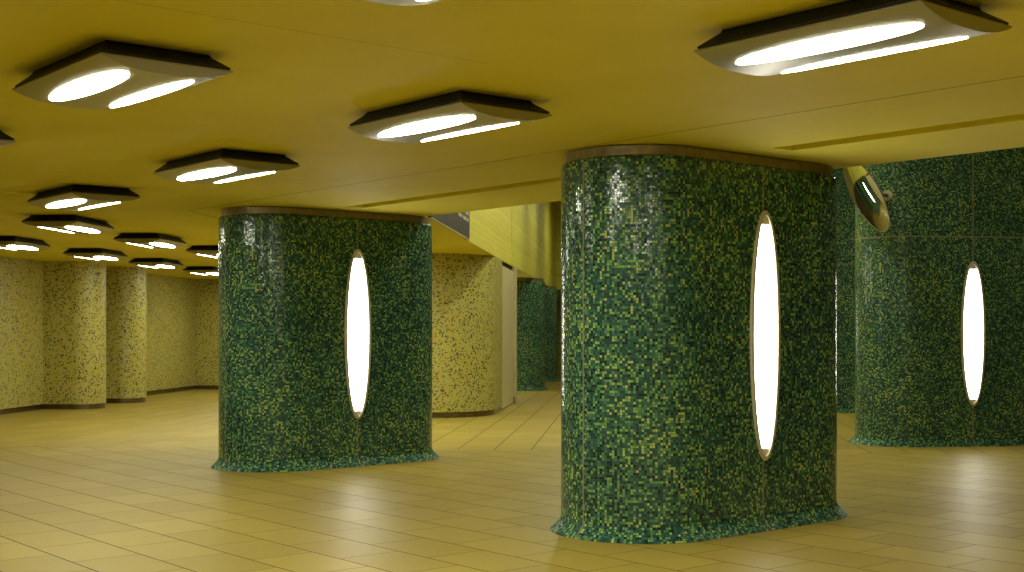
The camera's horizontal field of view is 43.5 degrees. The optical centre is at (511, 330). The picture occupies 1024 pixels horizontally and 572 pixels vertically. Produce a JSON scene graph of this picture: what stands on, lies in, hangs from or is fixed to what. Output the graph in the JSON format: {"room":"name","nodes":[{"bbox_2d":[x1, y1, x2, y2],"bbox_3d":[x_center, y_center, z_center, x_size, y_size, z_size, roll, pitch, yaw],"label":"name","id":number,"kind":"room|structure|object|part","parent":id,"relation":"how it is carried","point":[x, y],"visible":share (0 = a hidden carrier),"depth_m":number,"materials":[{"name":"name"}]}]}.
{"room":"subway station","nodes":[
{"label":"subway station","id":0,"kind":"room"},
{"bbox_2d":[0,253,501,411],"bbox_3d":[-5.431,0.033,19.235,12.072,2.774,51.086,0,0,-3],"label":"wall","id":1,"kind":"structure","parent":0,"point":[72,332],"depth_m":24.92,"materials":[{"name":"yellow tile"}]},
{"bbox_2d":[0,385,217,414],"bbox_3d":[-5.913,1.469,19.241,10.845,0.102,50.991,0,0,-3],"label":"baseboard","id":2,"kind":"structure","parent":1,"relation":"attached to","point":[108,400],"depth_m":25.19,"materials":[{"name":"brown metal"}]},
{"bbox_2d":[332,204,362,209],"bbox_3d":[-1.839,-1.411,14.201,0.214,0.109,0.360,0,0,-40],"label":"trim","id":3,"kind":"structure","parent":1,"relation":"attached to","point":[361,205],"depth_m":14.12,"materials":[{"name":"yellow paint"}]},
{"bbox_2d":[432,406,500,417],"bbox_3d":[-1.504,1.469,25.620,2.747,0.102,6.343,0,0,5],"label":"baseboard","id":4,"kind":"structure","parent":1,"relation":"attached to","point":[487,412],"depth_m":22.60,"materials":[{"name":"brown metal"}]},
{"bbox_2d":[501,262,516,408],"bbox_3d":[-0.186,0.084,25.968,0.340,2.873,2.820,0,0,5],"label":"door","id":5,"kind":"structure","parent":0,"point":[509,274],"depth_m":26.13,"materials":[{"name":"beige metal"}]},
{"bbox_2d":[0,0,1023,296],"bbox_3d":[-2.598,-1.505,27.142,37.200,0.300,55.000,0,0,-40],"label":"ceiling","id":6,"kind":"structure","parent":0,"point":[606,72],"depth_m":7.48,"materials":[{"name":"yellow paint"}]},
{"bbox_2d":[0,130,15,146],"bbox_3d":[-3.942,-1.281,8.810,0.672,0.148,1.160,0,0,-40],"label":"ceiling lamp","id":7,"kind":"object","parent":6,"relation":"attached to","point":[5,139],"visible":1,"depth_m":8.56,"materials":[{"name":"metal"}]},
{"bbox_2d":[0,236,49,250],"bbox_3d":[-7.312,-1.281,18.776,0.672,0.148,1.160,0,0,4],"label":"ceiling lamp","id":8,"kind":"object","parent":6,"relation":"attached to","point":[6,242],"visible":1,"depth_m":18.59,"materials":[{"name":"metal"}]},
{"bbox_2d":[7,245,37,249],"bbox_3d":[-7.149,-1.220,18.765,0.150,0.027,0.960,0,0,4],"label":"diffuser","id":9,"kind":"object","parent":8,"relation":"attached to","point":[24,247],"depth_m":18.75,"materials":[{"name":"white plastic"}]},
{"bbox_3d":[-7.312,-1.268,18.776,0.672,0.011,1.160,0,0,4],"label":"edge plate","id":10,"kind":"part","parent":8,"relation":"part of","materials":[{"name":"metal"}]},
{"bbox_2d":[22,215,114,233],"bbox_3d":[-5.325,-1.281,15.460,0.672,0.148,1.160,0,0,4],"label":"ceiling lamp","id":11,"kind":"object","parent":6,"relation":"attached to","point":[76,224],"visible":1,"depth_m":15.00,"materials":[{"name":"metal"}]},
{"bbox_3d":[-5.325,-1.268,15.460,0.672,0.011,1.160,0,0,4],"label":"edge plate","id":12,"kind":"part","parent":11,"relation":"part of","materials":[{"name":"metal"}]},
{"bbox_2d":[65,226,99,232],"bbox_3d":[-5.161,-1.220,15.448,0.150,0.027,0.960,0,0,4],"label":"diffuser","id":13,"kind":"object","parent":11,"relation":"attached to","point":[85,229],"depth_m":15.42,"materials":[{"name":"white plastic"}]},
{"bbox_2d":[26,184,140,209],"bbox_3d":[-4.145,-1.281,12.393,0.672,0.148,1.160,0,0,-40],"label":"ceiling lamp","id":14,"kind":"object","parent":6,"relation":"attached to","point":[71,197],"visible":1,"depth_m":12.08,"materials":[{"name":"metal"}]},
{"bbox_2d":[46,200,85,207],"bbox_3d":[-4.271,-1.220,12.288,0.150,0.027,0.960,0,0,-40],"label":"diffuser","id":15,"kind":"object","parent":14,"relation":"attached to","point":[54,203],"depth_m":12.28,"materials":[{"name":"white plastic"}]},
{"bbox_3d":[-4.145,-1.268,12.393,0.672,0.011,1.160,0,0,-40],"label":"edge plate","id":16,"kind":"part","parent":14,"relation":"part of","materials":[{"name":"metal"}]},
{"bbox_2d":[79,202,119,209],"bbox_3d":[-4.019,-1.220,12.498,0.150,0.027,0.960,0,0,-40],"label":"diffuser","id":17,"kind":"object","parent":14,"relation":"attached to","point":[106,203],"depth_m":12.38,"materials":[{"name":"white plastic"}]},
{"bbox_2d":[62,248,128,260],"bbox_3d":[-6.955,-1.281,21.485,0.672,0.148,1.160,0,0,4],"label":"ceiling lamp","id":18,"kind":"object","parent":6,"relation":"attached to","point":[89,253],"visible":1,"depth_m":21.01,"materials":[{"name":"metal"}]},
{"bbox_2d":[94,256,117,259],"bbox_3d":[-6.791,-1.220,21.473,0.150,0.027,0.960,0,0,4],"label":"diffuser","id":19,"kind":"object","parent":18,"relation":"attached to","point":[97,257],"depth_m":21.44,"materials":[{"name":"white plastic"}]},
{"bbox_2d":[12,40,232,109],"bbox_3d":[-1.992,-1.281,6.505,0.672,0.148,1.160,0,0,-40],"label":"ceiling lamp","id":20,"kind":"object","parent":6,"relation":"attached to","point":[107,74],"visible":1,"depth_m":6.24,"materials":[{"name":"metal"}]},
{"bbox_2d":[49,71,128,100],"bbox_3d":[-2.118,-1.220,6.400,0.150,0.027,0.960,0,0,-40],"label":"diffuser","id":21,"kind":"object","parent":20,"relation":"attached to","point":[88,84],"depth_m":6.36,"materials":[{"name":"white plastic"}]},
{"bbox_3d":[-1.992,-1.268,6.505,0.672,0.011,1.160,0,0,-40],"label":"edge plate","id":22,"kind":"part","parent":20,"relation":"part of","materials":[{"name":"metal"}]},
{"bbox_2d":[110,81,193,107],"bbox_3d":[-1.866,-1.220,6.610,0.150,0.027,0.960,0,0,-40],"label":"diffuser","id":23,"kind":"object","parent":20,"relation":"attached to","point":[168,86],"depth_m":6.55,"materials":[{"name":"white plastic"}]},
{"bbox_2d":[113,233,187,248],"bbox_3d":[-5.124,-1.281,18.246,0.672,0.148,1.160,0,0,4],"label":"ceiling lamp","id":24,"kind":"object","parent":6,"relation":"attached to","point":[152,240],"visible":1,"depth_m":17.77,"materials":[{"name":"metal"}]},
{"bbox_3d":[-5.124,-1.268,18.246,0.672,0.011,1.160,0,0,4],"label":"edge plate","id":25,"kind":"part","parent":24,"relation":"part of","materials":[{"name":"metal"}]},
{"bbox_2d":[150,243,174,247],"bbox_3d":[-4.960,-1.220,18.234,0.150,0.027,0.960,0,0,4],"label":"diffuser","id":26,"kind":"object","parent":24,"relation":"attached to","point":[164,245],"depth_m":18.25,"materials":[{"name":"white plastic"}]},
{"bbox_2d":[128,258,183,268],"bbox_3d":[-6.728,-1.281,24.318,0.672,0.148,1.160,0,0,4],"label":"ceiling lamp","id":27,"kind":"object","parent":6,"relation":"attached to","point":[162,263],"visible":1,"depth_m":23.83,"materials":[{"name":"metal"}]},
{"bbox_3d":[-6.728,-1.268,24.318,0.672,0.011,1.160,0,0,4],"label":"edge plate","id":28,"kind":"part","parent":27,"relation":"part of","materials":[{"name":"metal"}]},
{"bbox_2d":[156,265,174,267],"bbox_3d":[-6.565,-1.220,24.307,0.150,0.027,0.960,0,0,4],"label":"diffuser","id":29,"kind":"object","parent":27,"relation":"attached to","point":[161,266],"depth_m":24.30,"materials":[{"name":"white plastic"}]},
{"bbox_2d":[182,266,217,275],"bbox_3d":[-6.516,-1.281,27.388,0.672,0.148,1.160,0,0,4],"label":"ceiling lamp","id":30,"kind":"object","parent":6,"relation":"attached to","point":[204,270],"visible":0.94,"depth_m":26.86,"materials":[{"name":"metal"}]},
{"bbox_2d":[186,245,217,257],"bbox_3d":[-4.779,-1.281,20.813,0.672,0.148,1.160,0,0,4],"label":"ceiling lamp","id":31,"kind":"object","parent":6,"relation":"attached to","point":[209,250],"visible":0.47,"depth_m":20.27,"materials":[{"name":"metal"}]},
{"bbox_3d":[-4.779,-1.268,20.813,0.672,0.011,1.160,0,0,4],"label":"edge plate","id":32,"kind":"part","parent":31,"relation":"part of","materials":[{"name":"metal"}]},
{"bbox_2d":[153,149,299,183],"bbox_3d":[-2.252,-1.281,10.078,0.672,0.148,1.160,0,0,-40],"label":"ceiling lamp","id":33,"kind":"object","parent":6,"relation":"attached to","point":[222,165],"visible":1,"depth_m":9.78,"materials":[{"name":"metal"}]},
{"bbox_2d":[177,168,236,180],"bbox_3d":[-2.378,-1.220,9.973,0.150,0.027,0.960,0,0,-40],"label":"diffuser","id":34,"kind":"object","parent":33,"relation":"attached to","point":[201,173],"depth_m":9.96,"materials":[{"name":"white plastic"}]},
{"bbox_3d":[-2.252,-1.268,10.078,0.672,0.011,1.160,0,0,-40],"label":"edge plate","id":35,"kind":"part","parent":33,"relation":"part of","materials":[{"name":"metal"}]},
{"bbox_2d":[215,172,274,182],"bbox_3d":[-2.126,-1.220,10.183,0.150,0.027,0.960,0,0,-40],"label":"diffuser","id":36,"kind":"object","parent":33,"relation":"attached to","point":[258,173],"depth_m":10.10,"materials":[{"name":"white plastic"}]},
{"bbox_2d":[365,0,440,5],"bbox_3d":[-0.164,-1.281,4.253,0.672,0.148,1.160,0,0,-40],"label":"ceiling lamp","id":37,"kind":"object","parent":6,"relation":"attached to","point":[390,2],"visible":1,"depth_m":4.75,"materials":[{"name":"metal"}]},
{"bbox_2d":[347,90,551,142],"bbox_3d":[-0.395,-1.281,7.760,0.672,0.148,1.160,0,0,-40],"label":"ceiling lamp","id":38,"kind":"object","parent":6,"relation":"attached to","point":[456,113],"visible":1,"depth_m":7.49,"materials":[{"name":"metal"}]},
{"bbox_2d":[378,116,474,136],"bbox_3d":[-0.521,-1.220,7.655,0.150,0.027,0.960,0,0,-40],"label":"diffuser","id":39,"kind":"object","parent":38,"relation":"attached to","point":[433,123],"depth_m":7.63,"materials":[{"name":"white plastic"}]},
{"bbox_3d":[-0.395,-1.268,7.760,0.672,0.011,1.160,0,0,-40],"label":"edge plate","id":40,"kind":"part","parent":38,"relation":"part of","materials":[{"name":"metal"}]},
{"bbox_2d":[421,123,518,141],"bbox_3d":[-0.269,-1.220,7.865,0.150,0.027,0.960,0,0,-40],"label":"diffuser","id":41,"kind":"object","parent":38,"relation":"attached to","point":[498,125],"depth_m":7.79,"materials":[{"name":"white plastic"}]},
{"bbox_2d":[694,0,1011,75],"bbox_3d":[1.453,-1.281,5.577,0.672,0.148,1.160,0,0,-40],"label":"ceiling lamp","id":42,"kind":"object","parent":6,"relation":"attached to","point":[850,30],"visible":1,"depth_m":5.38,"materials":[{"name":"metal"}]},
{"bbox_2d":[736,24,923,64],"bbox_3d":[1.327,-1.220,5.472,0.150,0.027,0.960,0,0,-40],"label":"diffuser","id":43,"kind":"object","parent":42,"relation":"attached to","point":[870,33],"depth_m":5.44,"materials":[{"name":"white plastic"}]},
{"bbox_3d":[1.453,-1.268,5.577,0.672,0.011,1.160,0,0,-40],"label":"edge plate","id":44,"kind":"part","parent":42,"relation":"part of","materials":[{"name":"metal"}]},
{"bbox_2d":[781,37,967,72],"bbox_3d":[1.579,-1.220,5.682,0.150,0.027,0.960,0,0,-40],"label":"diffuser","id":45,"kind":"object","parent":42,"relation":"attached to","point":[943,40],"depth_m":5.61,"materials":[{"name":"white plastic"}]},
{"bbox_2d":[0,369,1023,571],"bbox_3d":[-2.598,1.620,27.142,37.200,0.200,55.000,0,0,-40],"label":"floor","id":46,"kind":"structure","parent":0,"point":[116,487],"depth_m":11.06,"materials":[{"name":"tile"}]},
{"bbox_2d":[211,207,438,471],"bbox_3d":[-2.129,0.084,14.962,2.854,2.872,1.374,0,0,-40],"label":"pillar","id":47,"kind":"structure","parent":46,"relation":"on","point":[284,403],"depth_m":14.18,"materials":[{"name":"green tile"}]},
{"bbox_2d":[344,249,370,418],"bbox_3d":[-1.743,0.035,14.501,0.350,1.920,0.038,0,0,-40],"label":"wall lamp","id":48,"kind":"object","parent":47,"relation":"attached to","point":[357,326],"visible":1,"depth_m":14.49,"materials":[{"name":"glowing white opal glass"},{"name":"bronze"}]},
{"bbox_2d":[348,258,367,410],"bbox_3d":[-1.745,0.042,14.503,0.282,1.717,0.016,0,0,-40],"label":"diffuser","id":49,"kind":"object","parent":48,"relation":"attached to","point":[357,274],"depth_m":14.49,"materials":[{"name":"white plastic"}]},
{"bbox_2d":[517,278,547,390],"bbox_3d":[-0.479,0.084,33.305,2.854,2.872,1.374,0,0,5],"label":"pillar","id":50,"kind":"structure","parent":46,"relation":"on","point":[530,291],"depth_m":32.68,"materials":[{"name":"green tile"}]},
{"bbox_2d":[545,286,559,381],"bbox_3d":[0.046,0.084,39.136,2.854,2.872,1.374,0,0,5],"label":"pillar","id":51,"kind":"structure","parent":46,"relation":"on","point":[550,291],"depth_m":38.61,"materials":[{"name":"green tile"}]},
{"bbox_2d":[550,144,847,543],"bbox_3d":[1.544,0.084,10.317,2.854,2.872,1.374,0,0,-40],"label":"pillar","id":52,"kind":"structure","parent":46,"relation":"on","point":[659,443],"depth_m":9.45,"materials":[{"name":"green tile"}]},
{"bbox_2d":[750,211,780,460],"bbox_3d":[1.941,0.035,9.865,0.350,1.920,0.038,0,0,-40],"label":"wall lamp","id":53,"kind":"object","parent":52,"relation":"attached to","point":[765,317],"visible":1,"depth_m":9.86,"materials":[{"name":"glass"}]},
{"bbox_2d":[754,224,776,447],"bbox_3d":[1.939,0.042,9.867,0.282,1.717,0.016,0,0,-40],"label":"diffuser","id":54,"kind":"object","parent":53,"relation":"attached to","point":[765,249],"depth_m":9.86,"materials":[{"name":"white plastic"}]},
{"bbox_2d":[833,168,854,412],"bbox_3d":[6.604,-1.279,24.467,3.174,5.598,1.374,0,0,-3],"label":"pillar","id":55,"kind":"structure","parent":46,"relation":"on","point":[845,204],"depth_m":23.84,"materials":[{"name":"green tile"}]},
{"bbox_2d":[848,147,1023,446],"bbox_3d":[6.006,-1.279,17.592,2.834,5.598,1.374,0,0,-9],"label":"pillar","id":56,"kind":"structure","parent":46,"relation":"on","point":[947,213],"depth_m":16.98,"materials":[{"name":"green tile"}]},
{"bbox_2d":[843,166,892,231],"bbox_3d":[4.497,-1.726,16.326,0.628,0.967,1.564,0,0,18],"label":"convex mirror","id":57,"kind":"object","parent":56,"relation":"attached to","point":[864,191],"visible":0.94,"depth_m":16.13,"materials":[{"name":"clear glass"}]},
{"bbox_3d":[4.958,-1.792,16.964,0.140,0.141,0.038,0,0,33],"label":"wall plate","id":58,"kind":"part","parent":57,"relation":"part of","materials":[{"name":"metal"}]},
{"bbox_2d":[961,261,985,405],"bbox_3d":[6.104,0.035,16.999,0.350,1.920,0.038,0,0,-9],"label":"wall lamp","id":59,"kind":"object","parent":56,"relation":"attached to","point":[973,317],"visible":1,"depth_m":17.00,"materials":[{"name":"glass"}]},
{"bbox_2d":[964,269,982,398],"bbox_3d":[6.103,0.042,17.002,0.282,1.717,0.016,0,0,-9],"label":"diffuser","id":60,"kind":"object","parent":59,"relation":"attached to","point":[973,286],"depth_m":17.00,"materials":[{"name":"white plastic"}]},
{"bbox_2d":[512,202,560,289],"bbox_3d":[0.420,-2.718,34.633,1.112,2.724,16.113,0,0,7],"label":"wall","id":61,"kind":"structure","parent":0,"point":[536,228],"depth_m":34.50,"materials":[{"name":"yellow paint"}]},
{"bbox_2d":[552,201,560,206],"bbox_3d":[6.106,-4.180,26.195,25.050,0.200,42.390,0,0,-40],"label":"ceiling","id":62,"kind":"structure","parent":0,"point":[556,203],"depth_m":41.09,"materials":[{"name":"yellow paint"}]},
{"bbox_2d":[557,297,560,368],"bbox_3d":[11.757,-1.280,39.126,0.200,5.600,55.000,0,0,-40],"label":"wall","id":63,"kind":"structure","parent":0,"point":[558,298],"depth_m":50.83,"materials":[{"name":"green tile"}]},
{"bbox_2d":[425,148,1010,265],"bbox_3d":[2.490,-2.718,13.216,5.485,2.724,26.824,0,0,-22],"label":"wall","id":64,"kind":"structure","parent":0,"point":[490,229],"depth_m":22.99,"materials":[{"name":"yellow paint"}]},
{"bbox_2d":[428,211,469,239],"bbox_3d":[-0.822,-1.591,17.293,0.056,0.472,3.734,0,0,5],"label":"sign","id":65,"kind":"object","parent":64,"relation":"attached to","point":[457,223],"visible":0.34,"depth_m":17.69,"materials":[{"name":"metal"}]},
{"bbox_2d":[740,145,791,154],"bbox_3d":[1.488,-1.411,10.217,0.214,0.109,1.660,0,0,-40],"label":"trim","id":66,"kind":"structure","parent":64,"relation":"attached to","point":[785,148],"depth_m":9.70,"materials":[{"name":"yellow paint"}]}
]}

